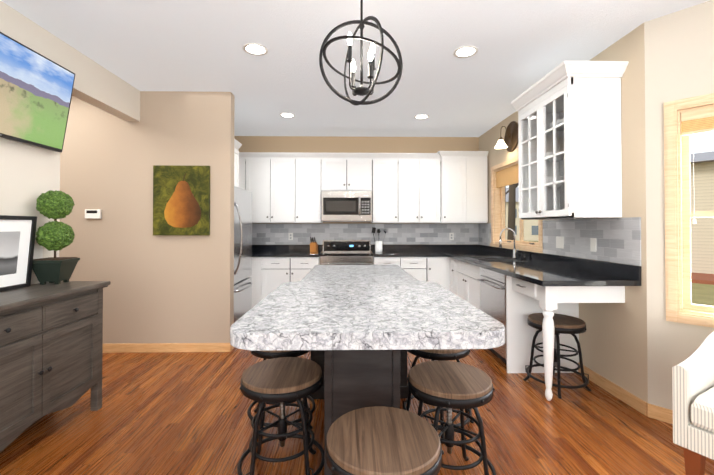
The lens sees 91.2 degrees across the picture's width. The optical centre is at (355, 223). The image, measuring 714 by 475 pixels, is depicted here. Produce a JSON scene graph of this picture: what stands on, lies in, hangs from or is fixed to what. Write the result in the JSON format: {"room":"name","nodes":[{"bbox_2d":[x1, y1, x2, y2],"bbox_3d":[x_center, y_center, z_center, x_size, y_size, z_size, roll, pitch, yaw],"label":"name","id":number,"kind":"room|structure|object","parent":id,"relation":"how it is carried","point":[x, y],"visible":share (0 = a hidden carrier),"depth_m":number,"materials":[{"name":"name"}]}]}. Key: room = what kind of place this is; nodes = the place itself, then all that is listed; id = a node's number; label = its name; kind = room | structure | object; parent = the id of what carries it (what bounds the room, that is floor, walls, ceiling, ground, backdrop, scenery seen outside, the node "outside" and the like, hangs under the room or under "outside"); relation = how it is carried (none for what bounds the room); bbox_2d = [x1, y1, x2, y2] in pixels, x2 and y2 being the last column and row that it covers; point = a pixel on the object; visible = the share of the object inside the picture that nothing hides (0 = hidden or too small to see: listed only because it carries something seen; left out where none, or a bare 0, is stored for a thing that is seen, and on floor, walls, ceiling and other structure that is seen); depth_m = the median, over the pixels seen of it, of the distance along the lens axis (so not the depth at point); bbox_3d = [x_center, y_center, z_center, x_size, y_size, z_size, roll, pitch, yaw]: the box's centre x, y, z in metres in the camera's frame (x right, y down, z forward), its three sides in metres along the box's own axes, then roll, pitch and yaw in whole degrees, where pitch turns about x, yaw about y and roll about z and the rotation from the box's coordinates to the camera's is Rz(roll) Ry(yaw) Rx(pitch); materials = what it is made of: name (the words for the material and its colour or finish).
{"room":"kitchen","nodes":[
{"label":"kitchen","id":0,"kind":"room"},
{"bbox_2d":[0,0,139,284],"bbox_3d":[-2.281,-0.060,0.276,0.140,2.740,6.790,0,-1,-1],"label":"wall","id":1,"kind":"structure","parent":0,"point":[29,174],"depth_m":2.51,"materials":[{"name":"beige paint"}]},
{"bbox_2d":[0,32,74,151],"bbox_3d":[-2.198,-0.838,2.102,0.135,0.600,1.020,9,-1,-1],"label":"tv","id":2,"kind":"object","parent":1,"relation":"attached to","point":[36,89],"visible":0.98,"depth_m":2.31,"materials":[{"name":"black"}]},
{"bbox_2d":[33,244,42,258],"bbox_3d":[-2.249,0.209,2.472,0.006,0.120,0.075,0,-1,-1],"label":"electrical outlet plate","id":3,"kind":"object","parent":1,"relation":"attached to","point":[38,251],"depth_m":2.47,"materials":[{"name":"white plastic"}]},
{"bbox_2d":[59,91,234,343],"bbox_3d":[-2.916,-0.022,3.720,3.180,2.740,0.120,0,-1,-1],"label":"wall","id":4,"kind":"structure","parent":0,"point":[169,289],"depth_m":3.67,"materials":[{"name":"beige paint"}]},
{"bbox_2d":[85,209,100,218],"bbox_3d":[-2.744,-0.095,3.651,0.160,0.095,0.024,0,-1,-1],"label":"thermostat","id":5,"kind":"object","parent":4,"relation":"attached to","point":[92,213],"visible":0.96,"depth_m":3.64,"materials":[{"name":"white plastic"}]},
{"bbox_2d":[153,165,209,234],"bbox_3d":[-1.824,-0.238,3.661,0.580,0.730,0.040,0,-1,-1],"label":"framed picture","id":6,"kind":"object","parent":4,"relation":"attached to","point":[181,200],"visible":1,"depth_m":3.65,"materials":[{"name":"fabric"}]},
{"bbox_2d":[234,138,241,187],"bbox_3d":[-1.804,-0.747,4.231,0.538,0.602,0.775,0,-1,-1],"label":"upper cabinet","id":7,"kind":"object","parent":4,"relation":"attached to","point":[237,155],"depth_m":4.56,"materials":[{"name":"white wood"}]},
{"bbox_2d":[103,343,672,423],"bbox_3d":[-0.454,1.266,0.356,7.977,0.090,6.910,0,-1,-1],"label":"baseboard","id":8,"kind":"structure","parent":4,"relation":"attached to","point":[663,414],"depth_m":3.64,"materials":[{"name":"brown wood"}]},
{"bbox_2d":[1,0,709,136],"bbox_3d":[-0.493,-1.469,1.230,8.330,0.100,9.000,0,-1,-1],"label":"ceiling","id":9,"kind":"structure","parent":0,"point":[522,46],"depth_m":2.82,"materials":[{"name":"white paint"}]},
{"bbox_2d":[243,43,267,55],"bbox_3d":[-0.808,-1.398,2.814,0.195,0.005,0.195,1,-1,-40],"label":"recessed light","id":10,"kind":"object","parent":9,"relation":"in","point":[256,49],"depth_m":2.82,"materials":[{"name":"white plastic"}]},
{"bbox_2d":[280,113,294,117],"bbox_3d":[-0.876,-1.380,4.472,0.195,0.005,0.195,1,-1,-40],"label":"recessed light","id":11,"kind":"object","parent":9,"relation":"in","point":[286,115],"depth_m":4.48,"materials":[{"name":"white plastic"}]},
{"bbox_2d":[319,0,402,105],"bbox_3d":[0.030,-1.016,1.835,0.440,0.791,0.418,0,-1,-1],"label":"pendant chandelier","id":12,"kind":"object","parent":9,"relation":"hanging from","point":[361,90],"visible":1,"depth_m":1.82,"materials":[{"name":"grey metal"}]},
{"bbox_2d":[414,114,428,118],"bbox_3d":[0.853,-1.380,4.540,0.195,0.005,0.195,0,-1,-10],"label":"recessed light","id":13,"kind":"object","parent":9,"relation":"in","point":[422,116],"depth_m":4.52,"materials":[{"name":"white plastic"}]},
{"bbox_2d":[453,46,477,57],"bbox_3d":[0.896,-1.398,2.856,0.195,0.005,0.195,0,-1,-7],"label":"recessed light","id":14,"kind":"object","parent":9,"relation":"in","point":[464,51],"depth_m":2.85,"materials":[{"name":"white plastic"}]},
{"bbox_2d":[234,136,478,251],"bbox_3d":[-0.065,-0.001,5.598,4.350,2.740,0.150,0,-1,-1],"label":"wall","id":15,"kind":"structure","parent":0,"point":[319,144],"depth_m":5.54,"materials":[{"name":"beige paint"}]},
{"bbox_2d":[242,152,249,190],"bbox_3d":[-1.776,-0.520,5.320,0.418,1.032,0.348,0,-1,-1],"label":"upper cabinet","id":16,"kind":"object","parent":15,"relation":"attached to","point":[245,155],"depth_m":5.15,"materials":[{"name":"white wood"}]},
{"bbox_2d":[250,152,321,221],"bbox_3d":[-1.076,-0.520,5.333,1.118,1.032,0.348,0,-1,-1],"label":"upper cabinet","id":17,"kind":"object","parent":15,"relation":"attached to","point":[285,186],"depth_m":5.17,"materials":[{"name":"white wood"}]},
{"bbox_2d":[322,153,373,190],"bbox_3d":[-0.141,-0.758,5.354,0.754,0.557,0.348,0,-1,-1],"label":"upper cabinet","id":18,"kind":"object","parent":15,"relation":"attached to","point":[340,171],"depth_m":5.19,"materials":[{"name":"white wood"}]},
{"bbox_2d":[321,191,371,221],"bbox_3d":[-0.140,-0.245,5.293,0.742,0.455,0.455,0,-1,-1],"label":"microwave","id":19,"kind":"object","parent":18,"relation":"attached to","point":[346,206],"visible":1,"depth_m":5.11,"materials":[{"name":"silver metal"}]},
{"bbox_2d":[252,224,475,244],"bbox_3d":[-0.079,0.170,5.515,4.076,0.330,0.009,0,-1,-1],"label":"backsplash","id":20,"kind":"structure","parent":15,"relation":"attached to","point":[262,234],"depth_m":5.52,"materials":[{"name":"tile"}]},
{"bbox_2d":[288,233,292,239],"bbox_3d":[-1.024,0.210,5.489,0.070,0.115,0.006,0,-1,-1],"label":"electrical outlet plate","id":21,"kind":"object","parent":20,"relation":"attached to","point":[290,235],"depth_m":5.49,"materials":[{"name":"white plastic"}]},
{"bbox_2d":[449,233,453,239],"bbox_3d":[1.516,0.211,5.537,0.070,0.115,0.006,0,-1,-1],"label":"electrical outlet plate","id":22,"kind":"object","parent":20,"relation":"attached to","point":[451,235],"depth_m":5.54,"materials":[{"name":"white plastic"}]},
{"bbox_2d":[370,154,433,222],"bbox_3d":[0.750,-0.520,5.368,1.028,1.032,0.348,0,-1,-1],"label":"upper cabinet","id":23,"kind":"object","parent":15,"relation":"attached to","point":[403,192],"depth_m":5.20,"materials":[{"name":"white wood"}]},
{"bbox_2d":[430,151,465,222],"bbox_3d":[1.409,-0.528,5.351,0.425,1.057,0.407,0,-1,-1],"label":"upper cabinet","id":24,"kind":"object","parent":15,"relation":"attached to","point":[437,187],"depth_m":5.16,"materials":[{"name":"white wood"}]},
{"bbox_2d":[0,348,713,474],"bbox_3d":[-0.493,1.371,1.199,8.330,0.100,9.000,0,-1,-1],"label":"floor","id":25,"kind":"structure","parent":0,"point":[171,413],"depth_m":2.26,"materials":[{"name":"brown wood"}]},
{"bbox_2d":[0,281,110,451],"bbox_3d":[-2.005,0.870,1.576,0.441,0.910,1.980,0,-1,-1],"label":"sideboard","id":26,"kind":"object","parent":25,"relation":"on","point":[51,343],"visible":0.98,"depth_m":2.09,"materials":[{"name":"grey wood"}]},
{"bbox_2d":[0,215,36,291],"bbox_3d":[-2.165,0.185,2.036,0.018,0.470,0.620,5,-1,-1],"label":"photo","id":27,"kind":"object","parent":26,"relation":"on","point":[17,238],"visible":1,"depth_m":2.23,"materials":[{"name":"black"}]},
{"bbox_2d":[32,190,79,284],"bbox_3d":[-2.123,0.095,2.467,0.210,0.657,0.214,0,-1,-9],"label":"topiary","id":28,"kind":"object","parent":26,"relation":"on","point":[55,235],"visible":1,"depth_m":2.41,"materials":[{"name":"green plant"}]},
{"bbox_2d":[234,186,252,322],"bbox_3d":[-1.671,0.468,4.208,0.804,1.770,0.750,0,-1,-1],"label":"refrigerator","id":29,"kind":"object","parent":25,"relation":"on","point":[243,283],"visible":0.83,"depth_m":4.18,"materials":[{"name":"silver metal"}]},
{"bbox_2d":[249,257,264,307],"bbox_3d":[-1.386,0.920,5.146,0.253,0.888,0.681,0,-1,-1],"label":"base cabinet","id":30,"kind":"object","parent":25,"relation":"on","point":[258,263],"depth_m":4.87,"materials":[{"name":"white wood"}]},
{"bbox_2d":[237,357,323,474],"bbox_3d":[-0.385,1.052,1.835,0.451,0.550,0.451,0,-1,-1],"label":"stool","id":31,"kind":"object","parent":25,"relation":"on","point":[281,380],"visible":1,"depth_m":1.75,"materials":[{"name":"brown wood"}]},
{"bbox_2d":[247,350,315,438],"bbox_3d":[-0.500,1.058,2.373,0.451,0.550,0.451,0,-1,-1],"label":"stool","id":32,"kind":"object","parent":25,"relation":"on","point":[268,354],"visible":0.23,"depth_m":2.20,"materials":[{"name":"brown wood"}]},
{"bbox_2d":[265,256,319,296],"bbox_3d":[-0.923,0.920,5.186,0.805,0.888,0.618,0,-1,-1],"label":"base cabinet","id":33,"kind":"object","parent":25,"relation":"on","point":[269,275],"depth_m":4.88,"materials":[{"name":"white wood"}]},
{"bbox_2d":[319,240,372,264],"bbox_3d":[-0.137,0.811,5.151,0.754,1.105,0.668,0,-1,-1],"label":"range","id":34,"kind":"object","parent":25,"relation":"on","point":[346,252],"visible":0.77,"depth_m":5.17,"materials":[{"name":"silver metal"}]},
{"bbox_2d":[309,349,411,474],"bbox_3d":[0.026,0.908,2.592,0.760,0.856,1.784,0,-1,-1],"label":"kitchen island","id":35,"kind":"object","parent":25,"relation":"on","point":[362,378],"depth_m":1.71,"materials":[{"name":"black wood"}]},
{"bbox_2d":[230,265,504,352],"bbox_3d":[0.029,0.445,2.434,1.080,0.062,2.310,0,-1,-1],"label":"island countertop","id":36,"kind":"structure","parent":35,"relation":"on","point":[333,308],"depth_m":1.51,"materials":[{"name":"white stone"}]},
{"bbox_2d":[325,406,443,474],"bbox_3d":[0.098,1.046,1.274,0.451,0.550,0.451,0,-1,-1],"label":"stool","id":37,"kind":"object","parent":25,"relation":"on","point":[379,440],"visible":1,"depth_m":1.22,"materials":[{"name":"brown wood"}]},
{"bbox_2d":[373,256,448,289],"bbox_3d":[0.755,0.920,5.217,1.023,0.888,0.618,0,-1,-1],"label":"base cabinet","id":38,"kind":"object","parent":25,"relation":"on","point":[428,269],"depth_m":4.92,"materials":[{"name":"white wood"}]},
{"bbox_2d":[252,245,443,256],"bbox_3d":[-0.073,0.404,5.188,4.076,0.140,0.658,0,-1,-1],"label":"countertop","id":39,"kind":"structure","parent":38,"relation":"on","point":[257,250],"depth_m":5.39,"materials":[{"name":"black stone"}]},
{"bbox_2d":[310,237,317,251],"bbox_3d":[-0.637,0.321,5.301,0.090,0.226,0.136,0,-1,11],"label":"knife block","id":40,"kind":"object","parent":39,"relation":"on","point":[313,246],"visible":1,"depth_m":5.25,"materials":[{"name":"brown wood"}]},
{"bbox_2d":[371,227,386,251],"bbox_3d":[0.354,0.248,5.348,0.232,0.374,0.116,0,-1,-1],"label":"utensil crock","id":41,"kind":"object","parent":39,"relation":"on","point":[378,246],"visible":1,"depth_m":5.32,"materials":[{"name":"white ceramic"}]},
{"bbox_2d":[444,244,640,285],"bbox_3d":[1.634,0.391,3.990,0.708,0.140,3.060,0,-1,-1],"label":"countertop","id":42,"kind":"structure","parent":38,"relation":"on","point":[542,269],"depth_m":3.03,"materials":[{"name":"black stone"}]},
{"bbox_2d":[466,256,523,261],"bbox_3d":[1.636,0.520,4.199,0.434,0.186,0.794,0,-1,-1],"label":"sink","id":43,"kind":"object","parent":42,"relation":"in","point":[499,260],"visible":0.02,"depth_m":4.17,"materials":[{"name":"silver metal"}]},
{"bbox_2d":[499,228,522,259],"bbox_3d":[1.833,0.238,4.128,0.213,0.366,0.210,0,-1,-1],"label":"faucet","id":44,"kind":"object","parent":42,"relation":"on","point":[514,250],"visible":1,"depth_m":4.20,"materials":[{"name":"silver metal"}]},
{"bbox_2d":[403,349,473,438],"bbox_3d":[0.545,1.058,2.352,0.489,0.550,0.489,0,-1,-1],"label":"stool","id":45,"kind":"object","parent":25,"relation":"on","point":[443,354],"visible":0.33,"depth_m":2.17,"materials":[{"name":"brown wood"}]},
{"bbox_2d":[406,360,496,474],"bbox_3d":[0.476,1.052,1.781,0.451,0.550,0.451,0,-1,-1],"label":"stool","id":46,"kind":"object","parent":25,"relation":"on","point":[450,386],"visible":0.9,"depth_m":1.70,"materials":[{"name":"brown wood"}]},
{"bbox_2d":[449,258,479,294],"bbox_3d":[1.649,0.916,4.771,0.648,0.888,0.318,0,-1,-1],"label":"base cabinet","id":47,"kind":"object","parent":25,"relation":"on","point":[455,266],"depth_m":4.66,"materials":[{"name":"white wood"}]},
{"bbox_2d":[477,267,506,364],"bbox_3d":[1.623,0.902,3.470,0.654,0.886,0.612,0,-1,-1],"label":"dishwasher","id":48,"kind":"object","parent":25,"relation":"on","point":[493,294],"visible":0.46,"depth_m":3.39,"materials":[{"name":"silver metal"}]},
{"bbox_2d":[457,272,540,347],"bbox_3d":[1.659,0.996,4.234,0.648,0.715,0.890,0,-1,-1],"label":"base cabinet","id":49,"kind":"object","parent":25,"relation":"on","point":[519,334],"depth_m":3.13,"materials":[{"name":"white wood"}]},
{"bbox_2d":[523,313,591,398],"bbox_3d":[1.651,1.064,2.883,0.451,0.550,0.451,0,-1,-1],"label":"stool","id":50,"kind":"object","parent":25,"relation":"on","point":[567,324],"visible":0.83,"depth_m":2.81,"materials":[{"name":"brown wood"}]},
{"bbox_2d":[512,277,624,400],"bbox_3d":[1.686,0.895,2.866,0.646,0.888,0.531,0,-1,-1],"label":"desk","id":51,"kind":"object","parent":25,"relation":"on","point":[549,298],"visible":0.9,"depth_m":2.61,"materials":[{"name":"white wood"}]},
{"bbox_2d":[672,331,713,474],"bbox_3d":[2.025,0.873,1.467,0.790,0.900,0.820,0,-1,-29],"label":"armchair","id":52,"kind":"object","parent":25,"relation":"on","point":[693,400],"visible":1,"depth_m":1.60,"materials":[{"name":"fabric"}]},
{"bbox_2d":[479,0,713,409],"bbox_3d":[2.855,-0.049,1.277,1.628,2.740,8.600,0,-1,-1],"label":"wall","id":53,"kind":"structure","parent":0,"point":[679,55],"depth_m":2.42,"materials":[{"name":"beige paint"}]},
{"bbox_2d":[466,151,488,222],"bbox_3d":[1.752,-0.527,5.357,0.381,1.057,0.407,0,-1,-1],"label":"upper cabinet","id":54,"kind":"object","parent":53,"relation":"attached to","point":[476,161],"depth_m":5.15,"materials":[{"name":"white wood"}]},
{"bbox_2d":[476,223,490,245],"bbox_3d":[1.959,0.168,5.287,0.009,0.330,0.485,0,-1,-1],"label":"backsplash","id":55,"kind":"structure","parent":53,"relation":"attached to","point":[483,230],"depth_m":5.35,"materials":[{"name":"tile"}]},
{"bbox_2d":[495,121,517,151],"bbox_3d":[1.867,-1.094,4.421,0.228,0.384,0.384,0,-1,-1],"label":"light","id":56,"kind":"object","parent":53,"relation":"attached to","point":[510,144],"visible":1,"depth_m":4.40,"materials":[{"name":"brown metal"}]},
{"bbox_2d":[490,156,542,252],"bbox_3d":[2.039,-0.245,4.385,0.184,1.140,1.320,0,-1,-1],"label":"window","id":57,"kind":"structure","parent":53,"relation":"in","point":[507,174],"depth_m":4.79,"materials":[{"name":"brown wood"}]},
{"bbox_2d":[511,61,628,219],"bbox_3d":[1.764,-0.615,2.996,0.483,1.150,0.856,0,-1,-1],"label":"upper cabinet","id":58,"kind":"object","parent":53,"relation":"attached to","point":[569,144],"visible":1,"depth_m":2.65,"materials":[{"name":"white painted wood"},{"name":"glass"}]},
{"bbox_2d":[543,217,640,265],"bbox_3d":[2.001,0.137,3.093,0.008,0.345,1.245,0,-1,-1],"label":"backsplash","id":59,"kind":"structure","parent":53,"relation":"attached to","point":[618,240],"depth_m":2.87,"materials":[{"name":"tile"}]},
{"bbox_2d":[556,236,563,248],"bbox_3d":[1.988,0.188,3.409,0.004,0.115,0.120,0,-1,-1],"label":"electrical outlet plate","id":60,"kind":"object","parent":59,"relation":"attached to","point":[559,240],"depth_m":3.41,"materials":[{"name":"white plastic"}]},
{"bbox_2d":[590,238,595,251],"bbox_3d":[1.997,0.182,2.939,0.004,0.115,0.070,0,-1,-1],"label":"electrical outlet plate","id":61,"kind":"object","parent":59,"relation":"attached to","point":[592,240],"depth_m":2.93,"materials":[{"name":"white plastic"}]},
{"bbox_2d":[664,93,713,327],"bbox_3d":[2.480,-0.083,1.997,0.124,1.465,1.065,1,-1,-43],"label":"bay window","id":62,"kind":"structure","parent":53,"relation":"in","point":[697,119],"depth_m":2.31,"materials":[{"name":"brown wood"}]},
{"label":"outside","id":63,"kind":"structure","parent":0,"visible":0},
{"bbox_2d":[516,240,713,305],"bbox_3d":[9.596,2.257,25.084,140.000,0.150,130.000,0,-1,-1],"label":"ground","id":64,"kind":"structure","parent":63,"point":[702,294],"depth_m":9.88,"materials":[{"name":"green plant"}]},
{"bbox_2d":[505,183,518,239],"bbox_3d":[8.566,-2.478,12.146,10.393,9.045,15.898,0,-1,-1],"label":"tree","id":65,"kind":"object","parent":64,"relation":"on","point":[511,207],"visible":0.04,"depth_m":12.85,"materials":[{"name":"brown plant"}]},
{"bbox_2d":[505,187,537,240],"bbox_3d":[22.574,-1.495,54.482,14.800,8.000,9.000,0,-1,22],"label":"house","id":66,"kind":"structure","parent":64,"relation":"on","point":[530,230],"depth_m":49.81,"materials":[{"name":"beige"}]},
{"bbox_2d":[690,151,713,284],"bbox_3d":[16.792,-0.637,14.223,11.000,5.400,15.800,1,-1,-41],"label":"house","id":67,"kind":"structure","parent":64,"relation":"on","point":[702,230],"depth_m":13.52,"materials":[{"name":"beige"}]}
]}

